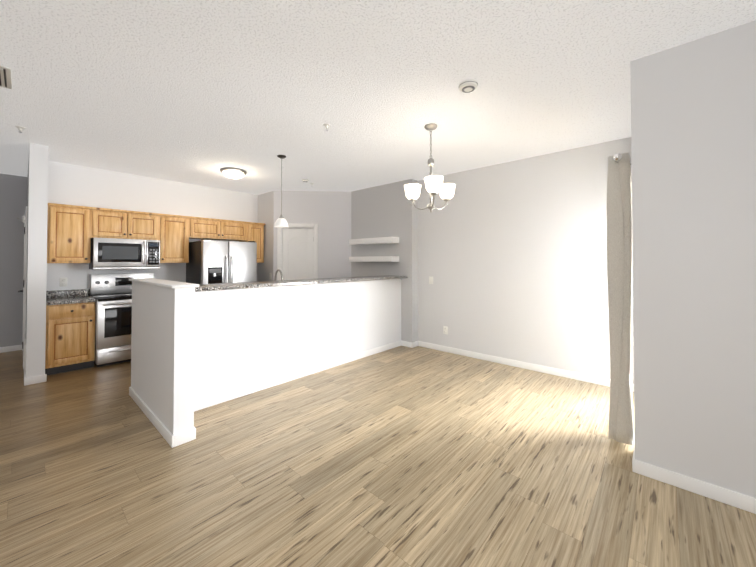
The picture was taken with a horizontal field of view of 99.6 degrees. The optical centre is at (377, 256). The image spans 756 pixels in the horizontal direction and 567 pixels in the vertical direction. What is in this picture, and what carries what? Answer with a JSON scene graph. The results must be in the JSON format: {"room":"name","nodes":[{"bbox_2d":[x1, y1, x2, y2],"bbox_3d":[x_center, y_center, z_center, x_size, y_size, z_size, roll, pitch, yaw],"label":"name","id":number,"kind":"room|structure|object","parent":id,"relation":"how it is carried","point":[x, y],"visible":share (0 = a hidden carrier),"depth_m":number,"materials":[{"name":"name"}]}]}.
{"room":"empty dining area","nodes":[
{"label":"empty dining area","id":0,"kind":"room"},
{"bbox_2d":[0,174,26,346],"bbox_3d":[-6.791,0.077,3.840,0.120,2.740,3.440,-1,-1,42],"label":"wall","id":1,"kind":"structure","parent":0,"point":[13,196],"depth_m":4.97,"materials":[{"name":"grey paint"}]},
{"bbox_2d":[0,345,19,352],"bbox_3d":[-6.690,1.405,3.831,0.017,0.085,3.290,-1,-1,42],"label":"baseboard","id":2,"kind":"structure","parent":1,"relation":"attached to","point":[16,347],"depth_m":4.94,"materials":[{"name":"white wood"}]},
{"bbox_2d":[26,143,48,377],"bbox_3d":[-4.773,0.086,4.442,2.320,2.740,0.150,-1,-1,42],"label":"wall","id":3,"kind":"structure","parent":0,"point":[37,190],"depth_m":3.67,"materials":[{"name":"white paint"}]},
{"bbox_2d":[17,213,25,350],"bbox_3d":[-4.948,0.432,4.425,0.815,2.023,0.097,-1,-1,42],"label":"hall door","id":4,"kind":"structure","parent":3,"relation":"in","point":[24,219],"depth_m":4.25,"materials":[{"name":"white wood"}]},
{"bbox_2d":[24,339,25,370],"bbox_3d":[-4.263,1.177,3.856,0.440,0.300,0.016,-1,-1,42],"label":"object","id":5,"kind":"object","parent":3,"relation":"in","point":[24,354],"visible":1,"depth_m":3.71,"materials":[{"name":"white plastic"}]},
{"bbox_2d":[23,206,27,368],"bbox_3d":[-4.926,0.401,4.462,0.960,2.110,0.018,-1,-1,42],"label":"door frame","id":6,"kind":"structure","parent":3,"relation":"attached to","point":[26,224],"depth_m":4.14,"materials":[{"name":"white wood"}]},
{"bbox_2d":[24,371,27,385],"bbox_3d":[-4.261,1.405,3.853,0.823,0.085,0.013,-1,-1,42],"label":"baseboard","id":7,"kind":"structure","parent":3,"relation":"attached to","point":[25,379],"depth_m":3.59,"materials":[{"name":"white wood"}]},
{"bbox_2d":[46,161,257,290],"bbox_3d":[-3.446,0.101,5.441,0.120,2.740,3.110,-1,-1,42],"label":"wall","id":8,"kind":"structure","parent":0,"point":[68,184],"depth_m":4.97,"materials":[{"name":"white paint"}]},
{"bbox_2d":[60,278,66,286],"bbox_3d":[-4.310,0.345,4.378,0.008,0.120,0.075,-1,-1,42],"label":"outlet","id":9,"kind":"object","parent":8,"relation":"attached to","point":[63,281],"visible":1,"depth_m":4.38,"materials":[{"name":"white plastic"}]},
{"bbox_2d":[47,203,90,262],"bbox_3d":[-4.166,-0.299,4.306,0.329,0.764,0.410,-1,-1,42],"label":"upper cabinet","id":10,"kind":"object","parent":8,"relation":"attached to","point":[72,230],"depth_m":4.19,"materials":[{"name":"brown wood"}]},
{"bbox_2d":[91,207,158,239],"bbox_3d":[-3.766,-0.467,4.755,0.329,0.414,0.790,-1,-1,42],"label":"upper cabinet","id":11,"kind":"object","parent":8,"relation":"attached to","point":[105,222],"depth_m":4.61,"materials":[{"name":"brown wood"}]},
{"bbox_2d":[89,238,159,269],"bbox_3d":[-3.705,-0.040,4.701,0.476,0.433,0.764,-1,-1,42],"label":"microwave","id":12,"kind":"object","parent":11,"relation":"attached to","point":[111,253],"visible":1,"depth_m":4.54,"materials":[{"name":"grey metal"}]},
{"bbox_2d":[159,213,190,262],"bbox_3d":[-3.362,-0.285,5.203,0.329,0.764,0.420,-1,-1,42],"label":"upper cabinet","id":13,"kind":"object","parent":8,"relation":"attached to","point":[174,230],"depth_m":5.10,"materials":[{"name":"brown wood"}]},
{"bbox_2d":[191,216,246,241],"bbox_3d":[-2.894,-0.488,5.727,0.329,0.344,0.980,-1,-1,42],"label":"upper cabinet","id":14,"kind":"object","parent":8,"relation":"attached to","point":[201,228],"depth_m":5.59,"materials":[{"name":"brown wood"}]},
{"bbox_2d":[247,223,264,262],"bbox_3d":[-2.454,-0.270,6.215,0.329,0.764,0.340,-1,-1,42],"label":"upper cabinet","id":15,"kind":"object","parent":8,"relation":"attached to","point":[255,231],"depth_m":6.15,"materials":[{"name":"brown wood"}]},
{"bbox_2d":[129,278,204,435],"bbox_3d":[-2.011,0.828,2.927,1.450,1.212,0.190,-1,-1,42],"label":"wall","id":16,"kind":"structure","parent":0,"point":[190,346],"depth_m":2.61,"materials":[{"name":"white paint"}]},
{"bbox_2d":[129,387,179,447],"bbox_3d":[-2.061,1.390,2.863,1.426,0.085,0.017,-1,-1,42],"label":"baseboard","id":17,"kind":"structure","parent":16,"relation":"attached to","point":[174,441],"depth_m":2.66,"materials":[{"name":"white wood"}]},
{"bbox_2d":[184,427,195,439],"bbox_3d":[-1.612,1.387,2.666,0.493,0.085,0.017,-1,-1,42],"label":"baseboard","id":18,"kind":"structure","parent":16,"relation":"attached to","point":[191,434],"depth_m":2.48,"materials":[{"name":"white wood"}]},
{"bbox_2d":[257,191,273,281],"bbox_3d":[-2.173,0.113,6.307,0.620,2.740,0.120,-1,-1,42],"label":"wall","id":19,"kind":"structure","parent":0,"point":[265,214],"depth_m":6.22,"materials":[{"name":"white paint"}]},
{"bbox_2d":[201,279,400,399],"bbox_3d":[-0.770,0.892,4.131,0.140,1.118,3.310,-1,-1,42],"label":"wall","id":20,"kind":"structure","parent":0,"point":[250,336],"depth_m":3.72,"materials":[{"name":"white paint"}]},
{"bbox_2d":[194,340,403,411],"bbox_3d":[-0.711,1.408,4.070,0.017,0.085,3.310,-1,-1,42],"label":"baseboard","id":21,"kind":"structure","parent":20,"relation":"attached to","point":[224,397],"depth_m":3.66,"materials":[{"name":"white wood"}]},
{"bbox_2d":[195,275,407,291],"bbox_3d":[-0.773,0.314,4.158,0.450,0.036,3.282,-1,-1,42],"label":"bar","id":22,"kind":"object","parent":20,"relation":"on","point":[226,286],"visible":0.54,"depth_m":3.63,"materials":[{"name":"grey stone"}]},
{"bbox_2d":[273,191,350,280],"bbox_3d":[-1.251,0.111,6.155,1.471,2.740,0.120,0,-1,-3],"label":"wall","id":23,"kind":"structure","parent":0,"point":[328,213],"depth_m":6.12,"materials":[{"name":"white paint"}]},
{"bbox_2d":[277,223,317,280],"bbox_3d":[-1.531,0.423,6.126,0.760,2.115,0.138,0,-1,-3],"label":"door frame","id":24,"kind":"structure","parent":23,"relation":"attached to","point":[280,247],"depth_m":6.08,"materials":[{"name":"white wood"}]},
{"bbox_2d":[282,228,313,279],"bbox_3d":[-1.533,0.460,6.111,0.454,2.017,0.462,-1,-1,42],"label":"pantry door","id":25,"kind":"structure","parent":23,"relation":"in","point":[298,255],"depth_m":6.12,"materials":[{"name":"white wood"}]},
{"bbox_2d":[0,346,755,566],"bbox_3d":[-1.670,1.454,2.249,10.200,0.060,8.300,-1,-1,42],"label":"floor","id":26,"kind":"structure","parent":0,"point":[405,456],"depth_m":2.03,"materials":[{"name":"wood"}]},
{"bbox_2d":[45,302,94,374],"bbox_3d":[-4.048,1.021,4.189,0.635,0.862,0.448,-1,-1,42],"label":"base cabinet","id":27,"kind":"object","parent":26,"relation":"on","point":[70,337],"visible":1,"depth_m":4.00,"materials":[{"name":"brown wood"}]},
{"bbox_2d":[46,289,95,304],"bbox_3d":[-4.056,0.520,4.204,0.613,0.136,0.452,-1,-1,42],"label":"countertop","id":28,"kind":"structure","parent":27,"relation":"on","point":[57,297],"depth_m":4.28,"materials":[{"name":"grey stone"}]},
{"bbox_2d":[90,273,153,366],"bbox_3d":[-3.610,0.851,4.616,0.711,1.215,0.758,-1,-1,42],"label":"range","id":29,"kind":"object","parent":26,"relation":"on","point":[111,293],"visible":0.42,"depth_m":4.32,"materials":[{"name":"silver metal"}]},
{"bbox_2d":[186,239,256,283],"bbox_3d":[-2.688,0.597,5.526,0.821,1.750,0.890,-1,-1,42],"label":"refrigerator","id":30,"kind":"object","parent":26,"relation":"on","point":[213,262],"visible":0.5,"depth_m":5.24,"materials":[{"name":"grey metal"}]},
{"bbox_3d":[-1.270,1.021,4.146,0.625,0.862,2.659,-1,-1,42],"label":"sink","id":31,"kind":"object","parent":26,"relation":"on","visible":0},
{"bbox_3d":[-1.273,0.570,4.153,0.630,0.036,2.655,-1,-1,42],"label":"countertop","id":32,"kind":"structure","parent":31,"relation":"on","visible":0},
{"bbox_2d":[274,269,282,280],"bbox_3d":[-1.268,0.356,4.199,0.214,0.390,0.132,-1,-1,42],"label":"gooseneck faucet","id":33,"kind":"object","parent":32,"relation":"on","point":[279,270],"visible":0.46,"depth_m":4.17,"materials":[{"name":"silver metal"}]},
{"bbox_2d":[0,0,755,194],"bbox_3d":[-1.670,-1.346,2.291,10.200,0.060,8.300,-1,-1,42],"label":"ceiling","id":34,"kind":"structure","parent":0,"point":[199,92],"depth_m":2.41,"materials":[{"name":"white paint"}]},
{"bbox_2d":[0,65,11,88],"bbox_3d":[-2.768,-1.308,2.294,0.390,0.016,0.180,-1,-1,42],"label":"ceiling vent","id":35,"kind":"object","parent":34,"relation":"in","point":[5,78],"visible":0.94,"depth_m":2.33,"materials":[{"name":"white plastic"}]},
{"bbox_2d":[15,126,24,132],"bbox_3d":[-3.590,-1.275,3.205,0.070,0.055,0.070,-1,-1,42],"label":"sprinkler","id":36,"kind":"object","parent":34,"relation":"attached to","point":[20,128],"visible":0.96,"depth_m":3.20,"materials":[{"name":"white plastic"}]},
{"bbox_2d":[220,167,246,178],"bbox_3d":[-2.143,-1.216,4.742,0.368,0.128,0.368,-1,-1,42],"label":"light","id":37,"kind":"object","parent":34,"relation":"attached to","point":[233,173],"visible":0.98,"depth_m":4.64,"materials":[{"name":"white glass"}]},
{"bbox_2d":[274,155,287,227],"bbox_3d":[-1.230,-0.835,4.078,0.172,0.910,0.172,-1,-1,42],"label":"light","id":38,"kind":"object","parent":34,"relation":"hanging from","point":[281,221],"visible":1,"depth_m":4.05,"materials":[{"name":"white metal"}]},
{"bbox_2d":[404,123,454,212],"bbox_3d":[0.512,-0.869,3.211,0.502,0.867,0.517,-1,-1,42],"label":"chandelier","id":39,"kind":"object","parent":34,"relation":"hanging from","point":[434,185],"visible":1,"depth_m":3.17,"materials":[{"name":"white glass"}]},
{"bbox_2d":[459,79,477,92],"bbox_3d":[0.687,-1.293,2.432,0.143,0.042,0.143,-1,-1,42],"label":"smoke detector","id":40,"kind":"object","parent":34,"relation":"attached to","point":[468,85],"visible":0.98,"depth_m":2.40,"materials":[{"name":"white plastic"}]},
{"bbox_2d":[351,179,417,341],"bbox_3d":[0.083,0.106,5.789,1.510,2.740,0.280,-1,-1,42],"label":"wall","id":41,"kind":"structure","parent":0,"point":[387,210],"depth_m":5.46,"materials":[{"name":"grey paint"}]},
{"bbox_2d":[349,237,398,244],"bbox_3d":[-0.089,-0.277,5.625,1.020,0.100,0.199,-1,-1,42],"label":"floating shelf","id":42,"kind":"object","parent":41,"relation":"attached to","point":[378,240],"visible":1,"depth_m":5.46,"materials":[{"name":"white wood"}]},
{"bbox_2d":[349,256,398,261],"bbox_3d":[-0.089,0.038,5.621,1.020,0.090,0.199,-1,-1,42],"label":"floating shelf","id":43,"kind":"object","parent":41,"relation":"attached to","point":[377,259],"visible":1,"depth_m":5.45,"materials":[{"name":"white wood"}]},
{"bbox_2d":[418,137,633,383],"bbox_3d":[1.818,0.084,4.339,3.010,2.740,0.120,-1,-1,42],"label":"wall","id":44,"kind":"structure","parent":0,"point":[512,258],"depth_m":4.17,"materials":[{"name":"white paint"}]},
{"bbox_2d":[443,326,447,334],"bbox_3d":[1.042,1.133,4.933,0.075,0.120,0.008,-1,-1,42],"label":"outlet","id":45,"kind":"object","parent":44,"relation":"attached to","point":[445,329],"visible":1,"depth_m":4.93,"materials":[{"name":"white plastic"}]},
{"bbox_2d":[416,341,633,391],"bbox_3d":[1.728,1.412,4.309,2.890,0.085,0.017,-1,-1,42],"label":"baseboard","id":46,"kind":"structure","parent":44,"relation":"attached to","point":[544,369],"depth_m":4.16,"materials":[{"name":"white wood"}]},
{"bbox_2d":[630,20,755,497],"bbox_3d":[2.559,0.042,1.444,2.200,2.740,0.120,-1,-1,42],"label":"wall","id":47,"kind":"structure","parent":0,"point":[693,136],"depth_m":1.93,"materials":[{"name":"white paint"}]},
{"bbox_2d":[632,452,755,513],"bbox_3d":[2.499,1.369,1.389,2.183,0.085,0.021,-1,-1,42],"label":"baseboard","id":48,"kind":"structure","parent":47,"relation":"attached to","point":[721,494],"depth_m":1.91,"materials":[{"name":"white wood"}]},
{"bbox_3d":[2.387,0.062,2.795,0.140,2.740,1.660,-1,-1,42],"label":"wall","id":49,"kind":"structure","parent":0,"visible":0},
{"bbox_2d":[607,153,633,444],"bbox_3d":[2.248,0.313,2.873,0.175,2.170,1.403,-1,-1,42],"label":"curtain","id":50,"kind":"object","parent":49,"relation":"attached to","point":[619,256],"visible":0.98,"depth_m":2.41,"materials":[{"name":"grey fabric"}]}
]}

